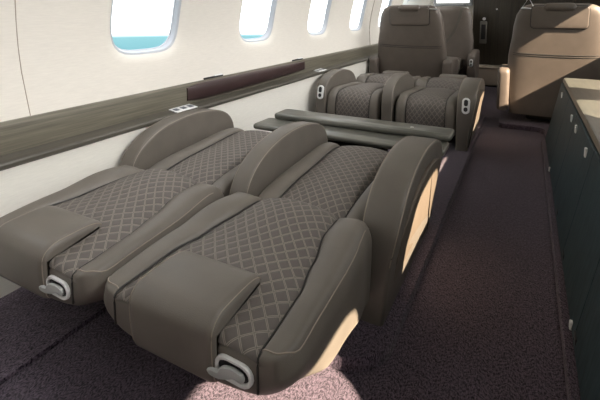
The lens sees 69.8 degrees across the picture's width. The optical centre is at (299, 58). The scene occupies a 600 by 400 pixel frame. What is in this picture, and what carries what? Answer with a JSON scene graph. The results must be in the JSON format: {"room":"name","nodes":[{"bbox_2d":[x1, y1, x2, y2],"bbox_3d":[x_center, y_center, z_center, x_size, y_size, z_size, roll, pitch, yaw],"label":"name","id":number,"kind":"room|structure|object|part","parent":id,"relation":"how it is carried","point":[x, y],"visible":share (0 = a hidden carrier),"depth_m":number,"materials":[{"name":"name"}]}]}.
{"room":"aircraft cabin","nodes":[
{"label":"aircraft cabin","id":0,"kind":"room"},
{"bbox_2d":[0,60,368,297],"bbox_3d":[-0.204,0.504,3.586,0.035,0.560,9.220,3,7,28],"label":"wall","id":1,"kind":"structure","parent":0,"point":[22,185],"depth_m":2.07,"materials":[{"name":"white plastic"}]},
{"bbox_2d":[0,287,106,384],"bbox_3d":[-1.517,1.087,0.753,0.448,0.016,2.900,3,7,28],"label":"carpet","id":2,"kind":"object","parent":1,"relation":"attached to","point":[31,324],"depth_m":1.60,"materials":[{"name":"carpet"}]},
{"bbox_2d":[0,43,377,170],"bbox_3d":[-0.210,0.214,3.558,0.082,0.038,9.220,3,7,28],"label":"trim","id":3,"kind":"structure","parent":1,"relation":"attached to","point":[7,161],"depth_m":2.21,"materials":[{"name":"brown wood"}]},
{"bbox_2d":[169,104,196,112],"bbox_3d":[-0.709,0.301,2.615,0.069,0.016,0.180,3,7,28],"label":"outlet plate","id":4,"kind":"object","parent":3,"relation":"on","point":[188,106],"visible":0.98,"depth_m":2.60,"materials":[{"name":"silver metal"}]},
{"bbox_2d":[203,73,222,79],"bbox_3d":[-0.596,0.120,2.945,0.022,0.018,0.200,3,7,28],"label":"ledge latch","id":5,"kind":"object","parent":3,"relation":"on","point":[221,74],"visible":1,"depth_m":2.94,"materials":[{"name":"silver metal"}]},
{"bbox_2d":[187,61,304,100],"bbox_3d":[-0.323,0.144,3.388,0.050,0.109,1.600,3,7,28],"label":"panel","id":6,"kind":"object","parent":3,"relation":"on","point":[201,90],"visible":1,"depth_m":3.12,"materials":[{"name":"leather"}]},
{"bbox_2d":[313,68,326,71],"bbox_3d":[0.205,0.113,4.339,0.069,0.016,0.180,3,7,28],"label":"outlet plate","id":7,"kind":"object","parent":3,"relation":"on","point":[320,69],"visible":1,"depth_m":4.33,"materials":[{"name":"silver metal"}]},
{"bbox_2d":[328,114,484,372],"bbox_3d":[1.077,0.659,4.516,1.505,0.050,6.420,3,7,28],"label":"trim","id":8,"kind":"structure","parent":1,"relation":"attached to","point":[368,346],"depth_m":1.73,"materials":[{"name":"carpet"}]},
{"bbox_2d":[0,108,327,305],"bbox_3d":[-0.528,0.637,2.037,0.768,0.552,1.562,3,7,28],"label":"seat","id":9,"kind":"object","parent":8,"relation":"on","point":[64,245],"visible":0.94,"depth_m":1.67,"materials":[{"name":"beige leather"}]},
{"bbox_3d":[-0.706,0.674,1.676,0.629,0.314,0.700,3,7,28],"label":"backrest","id":10,"kind":"part","parent":9,"relation":"part of","materials":[{"name":"beige leather"}]},
{"bbox_3d":[-0.706,0.567,1.665,0.464,0.122,0.700,3,7,28],"label":"quilted panel","id":11,"kind":"part","parent":9,"relation":"part of","materials":[{"name":"leather"}]},
{"bbox_3d":[-0.669,0.588,2.489,0.095,0.552,0.856,3,7,28],"label":"armrest","id":12,"kind":"part","parent":9,"relation":"part of","materials":[{"name":"beige leather"}]},
{"bbox_2d":[149,128,243,196],"bbox_3d":[-0.358,0.591,2.332,0.511,0.263,0.824,3,7,28],"label":"seat cushion","id":13,"kind":"object","parent":9,"relation":"on","point":[215,160],"depth_m":2.14,"materials":[{"name":"beige leather"}]},
{"bbox_3d":[-0.357,0.589,2.333,0.324,0.269,0.832,3,7,28],"label":"quilted panel","id":14,"kind":"part","parent":9,"relation":"part of","materials":[{"name":"leather"}]},
{"bbox_3d":[-0.071,0.622,2.175,0.090,0.552,0.856,3,7,28],"label":"armrest","id":15,"kind":"part","parent":9,"relation":"part of","materials":[{"name":"beige leather"}]},
{"bbox_2d":[104,136,441,394],"bbox_3d":[0.083,0.672,1.718,0.696,0.552,1.558,3,7,28],"label":"seat","id":16,"kind":"object","parent":8,"relation":"on","point":[257,295],"visible":1,"depth_m":1.26,"materials":[{"name":"beige leather"}]},
{"bbox_3d":[-0.136,0.599,1.366,0.464,0.122,0.700,3,7,28],"label":"quilted panel","id":17,"kind":"part","parent":16,"relation":"part of","materials":[{"name":"leather"}]},
{"bbox_3d":[-0.136,0.707,1.377,0.629,0.314,0.700,3,7,28],"label":"backrest","id":18,"kind":"part","parent":16,"relation":"part of","materials":[{"name":"beige leather"}]},
{"bbox_2d":[258,142,373,220],"bbox_3d":[0.212,0.624,2.033,0.511,0.263,0.824,3,7,28],"label":"seat cushion","id":19,"kind":"object","parent":16,"relation":"on","point":[333,178],"depth_m":1.87,"materials":[{"name":"beige leather"}]},
{"bbox_3d":[0.213,0.621,2.034,0.324,0.269,0.832,3,7,28],"label":"quilted panel","id":20,"kind":"part","parent":16,"relation":"part of","materials":[{"name":"leather"}]},
{"bbox_3d":[0.477,0.653,1.888,0.145,0.552,0.856,3,7,28],"label":"armrest","id":21,"kind":"part","parent":16,"relation":"part of","materials":[{"name":"beige leather"}]},
{"bbox_3d":[0.522,0.691,1.882,0.067,0.439,0.692,3,7,28],"label":"panel","id":22,"kind":"part","parent":16,"relation":"part of","materials":[{"name":"beige leather"}]},
{"bbox_2d":[253,109,454,155],"bbox_3d":[0.305,0.614,2.692,1.205,0.436,0.369,3,7,28],"label":"folding table","id":23,"kind":"object","parent":8,"relation":"on","point":[342,130],"visible":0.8,"depth_m":2.62,"materials":[{"name":"grey wood"}]},
{"bbox_2d":[316,69,420,119],"bbox_3d":[0.796,0.362,4.558,0.668,0.552,1.558,3,7,28],"label":"seat","id":24,"kind":"object","parent":8,"relation":"on","point":[338,91],"visible":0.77,"depth_m":4.00,"materials":[{"name":"beige leather"}]},
{"bbox_3d":[0.192,0.311,4.012,0.060,0.130,0.046,3,7,28],"label":"control plate","id":25,"kind":"part","parent":24,"relation":"part of","materials":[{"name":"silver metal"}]},
{"bbox_3d":[0.389,0.380,4.395,0.100,0.552,0.856,3,7,28],"label":"armrest","id":26,"kind":"part","parent":24,"relation":"part of","materials":[{"name":"beige leather"}]},
{"bbox_2d":[327,82,383,119],"bbox_3d":[0.654,0.382,4.248,0.511,0.263,0.824,3,7,28],"label":"seat cushion","id":27,"kind":"object","parent":24,"relation":"on","point":[354,99],"depth_m":3.92,"materials":[{"name":"beige leather"}]},
{"bbox_3d":[0.653,0.380,4.246,0.324,0.269,0.832,3,7,28],"label":"quilted panel","id":28,"kind":"part","parent":24,"relation":"part of","materials":[{"name":"leather"}]},
{"bbox_3d":[1.002,0.322,4.905,0.629,0.314,0.700,3,7,28],"label":"backrest","id":29,"kind":"part","parent":24,"relation":"part of","materials":[{"name":"beige leather"}]},
{"bbox_3d":[1.002,0.214,4.894,0.464,0.122,0.700,3,7,28],"label":"quilted panel","id":30,"kind":"part","parent":24,"relation":"part of","materials":[{"name":"leather"}]},
{"bbox_2d":[369,0,457,77],"bbox_3d":[1.472,-0.124,5.523,1.014,1.250,0.770,3,7,28],"label":"seat","id":31,"kind":"object","parent":8,"relation":"on","point":[412,39],"visible":0.77,"depth_m":5.24,"materials":[{"name":"leather"}]},
{"bbox_3d":[1.069,0.158,5.759,0.110,0.436,0.626,3,7,28],"label":"armrest","id":32,"kind":"part","parent":31,"relation":"part of","materials":[{"name":"leather"}]},
{"bbox_3d":[1.322,-0.518,5.194,0.470,0.218,0.070,3,7,28],"label":"headrest panel","id":33,"kind":"part","parent":31,"relation":"part of","materials":[{"name":"leather"}]},
{"bbox_3d":[1.869,0.204,5.340,0.110,0.436,0.626,3,7,28],"label":"armrest","id":34,"kind":"part","parent":31,"relation":"part of","materials":[{"name":"leather"}]},
{"bbox_2d":[381,73,484,151],"bbox_3d":[1.405,0.397,4.240,0.772,0.552,1.562,3,7,28],"label":"seat","id":35,"kind":"object","parent":8,"relation":"on","point":[453,101],"visible":0.96,"depth_m":3.65,"materials":[{"name":"beige leather"}]},
{"bbox_3d":[0.949,0.412,4.102,0.095,0.552,0.856,3,7,28],"label":"armrest","id":36,"kind":"part","parent":35,"relation":"part of","materials":[{"name":"beige leather"}]},
{"bbox_3d":[1.577,0.355,4.604,0.629,0.314,0.700,3,7,28],"label":"backrest","id":37,"kind":"part","parent":35,"relation":"part of","materials":[{"name":"beige leather"}]},
{"bbox_2d":[395,87,458,130],"bbox_3d":[1.229,0.415,3.946,0.511,0.263,0.824,3,7,28],"label":"seat cushion","id":38,"kind":"object","parent":35,"relation":"on","point":[429,106],"depth_m":3.62,"materials":[{"name":"beige leather"}]},
{"bbox_3d":[1.228,0.413,3.944,0.324,0.269,0.832,3,7,28],"label":"quilted panel","id":39,"kind":"part","parent":35,"relation":"part of","materials":[{"name":"leather"}]},
{"bbox_3d":[1.577,0.247,4.592,0.464,0.122,0.700,3,7,28],"label":"quilted panel","id":40,"kind":"part","parent":35,"relation":"part of","materials":[{"name":"leather"}]},
{"bbox_3d":[1.320,0.376,3.420,0.060,0.130,0.046,3,7,28],"label":"control plate","id":41,"kind":"part","parent":35,"relation":"part of","materials":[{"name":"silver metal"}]},
{"bbox_3d":[1.520,0.444,3.803,0.145,0.552,0.856,3,7,28],"label":"armrest","id":42,"kind":"part","parent":35,"relation":"part of","materials":[{"name":"beige leather"}]},
{"bbox_3d":[1.554,0.485,3.775,0.067,0.439,0.692,3,7,28],"label":"panel","id":43,"kind":"part","parent":35,"relation":"part of","materials":[{"name":"beige leather"}]},
{"bbox_2d":[437,3,479,77],"bbox_3d":[2.170,-0.237,6.551,1.014,1.250,0.770,3,7,28],"label":"seat","id":44,"kind":"object","parent":8,"relation":"on","point":[458,29],"visible":0.46,"depth_m":6.52,"materials":[{"name":"leather"}]},
{"bbox_2d":[447,57,462,71],"bbox_3d":[2.109,0.079,6.469,0.612,0.204,0.510,3,7,28],"label":"seat cushion","id":45,"kind":"object","parent":44,"relation":"on","point":[460,59],"depth_m":6.35,"materials":[{"name":"beige leather"}]},
{"bbox_3d":[2.573,0.091,6.380,0.110,0.436,0.626,3,7,28],"label":"armrest","id":46,"kind":"part","parent":44,"relation":"part of","materials":[{"name":"leather"}]},
{"bbox_2d":[0,0,403,121],"bbox_3d":[-0.070,-0.531,3.602,0.318,1.185,9.570,3,7,28],"label":"wall","id":47,"kind":"structure","parent":0,"point":[69,58],"depth_m":2.28,"materials":[{"name":"beige plastic"}]},
{"bbox_2d":[15,0,30,115],"bbox_3d":[-1.096,-0.286,1.695,0.036,1.101,0.272,-5,8,-40],"label":"trim","id":48,"kind":"structure","parent":47,"relation":"attached to","point":[15,0],"depth_m":1.82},
{"bbox_2d":[110,0,181,54],"bbox_3d":[-0.844,-0.298,2.411,0.149,0.548,0.497,3,7,28],"label":"window","id":49,"kind":"structure","parent":47,"relation":"in","point":[168,43],"depth_m":2.62,"materials":[{"name":"white plastic"}]},
{"bbox_2d":[239,0,276,41],"bbox_3d":[-0.317,-0.406,3.405,0.149,0.548,0.497,3,7,28],"label":"window","id":50,"kind":"structure","parent":47,"relation":"in","point":[267,34],"depth_m":3.62,"materials":[{"name":"white plastic"}]},
{"bbox_2d":[308,0,331,34],"bbox_3d":[0.210,-0.515,4.398,0.149,0.548,0.497,3,7,28],"label":"window","id":51,"kind":"structure","parent":47,"relation":"in","point":[329,2],"depth_m":4.61,"materials":[{"name":"white plastic"}]},
{"bbox_2d":[351,0,366,30],"bbox_3d":[0.737,-0.623,5.392,0.149,0.548,0.497,3,7,28],"label":"window","id":52,"kind":"structure","parent":47,"relation":"in","point":[365,1],"depth_m":5.61,"materials":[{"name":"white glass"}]},
{"bbox_2d":[0,86,566,399],"bbox_3d":[1.008,0.840,3.093,3.200,0.001,9.620,3,7,28],"label":"floor","id":53,"kind":"structure","parent":0,"point":[481,322],"depth_m":1.55,"materials":[{"name":"carpet"}]},
{"bbox_2d":[477,64,500,86],"bbox_3d":[2.966,0.264,6.894,0.520,0.320,0.280,3,7,28],"label":"storage box","id":54,"kind":"object","parent":53,"relation":"on","point":[489,73],"visible":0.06,"depth_m":6.75,"materials":[{"name":"brown leather"}]},
{"bbox_3d":[2.966,0.125,6.879,0.520,0.040,0.280,3,7,28],"label":"lid","id":55,"kind":"part","parent":54,"relation":"part of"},
{"bbox_2d":[498,105,549,138],"bbox_3d":[2.840,0.646,4.637,1.210,0.050,2.120,3,7,28],"label":"trim","id":56,"kind":"structure","parent":53,"relation":"on","point":[507,120],"depth_m":4.37,"materials":[{"name":"carpet"}]},
{"bbox_2d":[496,0,599,120],"bbox_3d":[2.606,-0.002,4.400,1.014,1.250,0.770,3,7,28],"label":"seat","id":57,"kind":"object","parent":56,"relation":"on","point":[551,43],"visible":0.88,"depth_m":4.19,"materials":[{"name":"leather"}]},
{"bbox_3d":[2.203,0.281,4.637,0.110,0.436,0.626,3,7,28],"label":"armrest","id":58,"kind":"part","parent":57,"relation":"part of","materials":[{"name":"leather"}]},
{"bbox_3d":[2.456,-0.395,4.071,0.470,0.218,0.070,3,7,28],"label":"headrest panel","id":59,"kind":"part","parent":57,"relation":"part of","materials":[{"name":"leather"}]},
{"bbox_2d":[541,140,580,399],"bbox_3d":[1.463,0.891,2.386,0.135,0.050,3.150,3,7,28],"label":"trim","id":60,"kind":"structure","parent":53,"relation":"on","point":[570,369],"depth_m":1.69,"materials":[{"name":"carpet"}]},
{"bbox_2d":[545,78,599,399],"bbox_3d":[1.734,0.603,2.166,0.756,0.572,3.070,3,7,28],"label":"base cabinet","id":61,"kind":"object","parent":53,"relation":"on","point":[572,139],"visible":1,"depth_m":1.83,"materials":[{"name":"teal wood"}]},
{"bbox_3d":[1.994,0.483,3.331,0.110,0.508,0.744,3,7,28],"label":"door","id":62,"kind":"part","parent":61,"relation":"part of","materials":[{"name":"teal wood"}]},
{"bbox_3d":[1.691,0.545,2.761,0.110,0.508,0.548,3,7,28],"label":"door","id":63,"kind":"part","parent":61,"relation":"part of","materials":[{"name":"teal wood"}]},
{"bbox_3d":[1.393,0.606,2.199,0.110,0.508,0.728,3,7,28],"label":"door","id":64,"kind":"part","parent":61,"relation":"part of","materials":[{"name":"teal wood"}]},
{"bbox_3d":[1.092,0.668,1.632,0.110,0.508,0.558,3,7,28],"label":"door","id":65,"kind":"part","parent":61,"relation":"part of","materials":[{"name":"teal wood"}]},
{"bbox_2d":[563,78,599,153],"bbox_3d":[1.781,0.336,2.111,0.650,0.030,3.070,3,7,28],"label":"countertop","id":66,"kind":"structure","parent":61,"relation":"on","point":[584,93],"depth_m":2.68,"materials":[{"name":"beige stone"}]},
{"bbox_3d":[0.851,0.718,1.177,0.110,0.508,0.473,3,7,28],"label":"door","id":67,"kind":"part","parent":61,"relation":"part of","materials":[{"name":"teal wood"}]},
{"bbox_2d":[402,0,473,27],"bbox_3d":[3.126,-0.664,6.969,3.200,2.150,0.050,3,7,28],"label":"wall","id":68,"kind":"structure","parent":0,"point":[410,2],"depth_m":7.40,"materials":[{"name":"beige plastic"}]},
{"bbox_2d":[434,0,472,5],"bbox_3d":[2.553,-1.163,7.159,0.620,0.560,0.035,3,7,28],"label":"window","id":69,"kind":"structure","parent":68,"relation":"in","point":[436,2],"depth_m":7.17,"materials":[{"name":"white"}]},
{"bbox_3d":[2.547,-1.162,7.147,0.520,0.460,0.008,3,7,28],"label":"pane","id":70,"kind":"part","parent":69,"relation":"part of","materials":[{"name":"white glass"}]},
{"bbox_2d":[473,0,599,64],"bbox_3d":[3.593,-0.553,6.643,1.720,1.960,0.100,3,7,28],"label":"door","id":71,"kind":"structure","parent":68,"relation":"in","point":[493,20],"depth_m":6.89,"materials":[{"name":"brown wood"}]}
]}

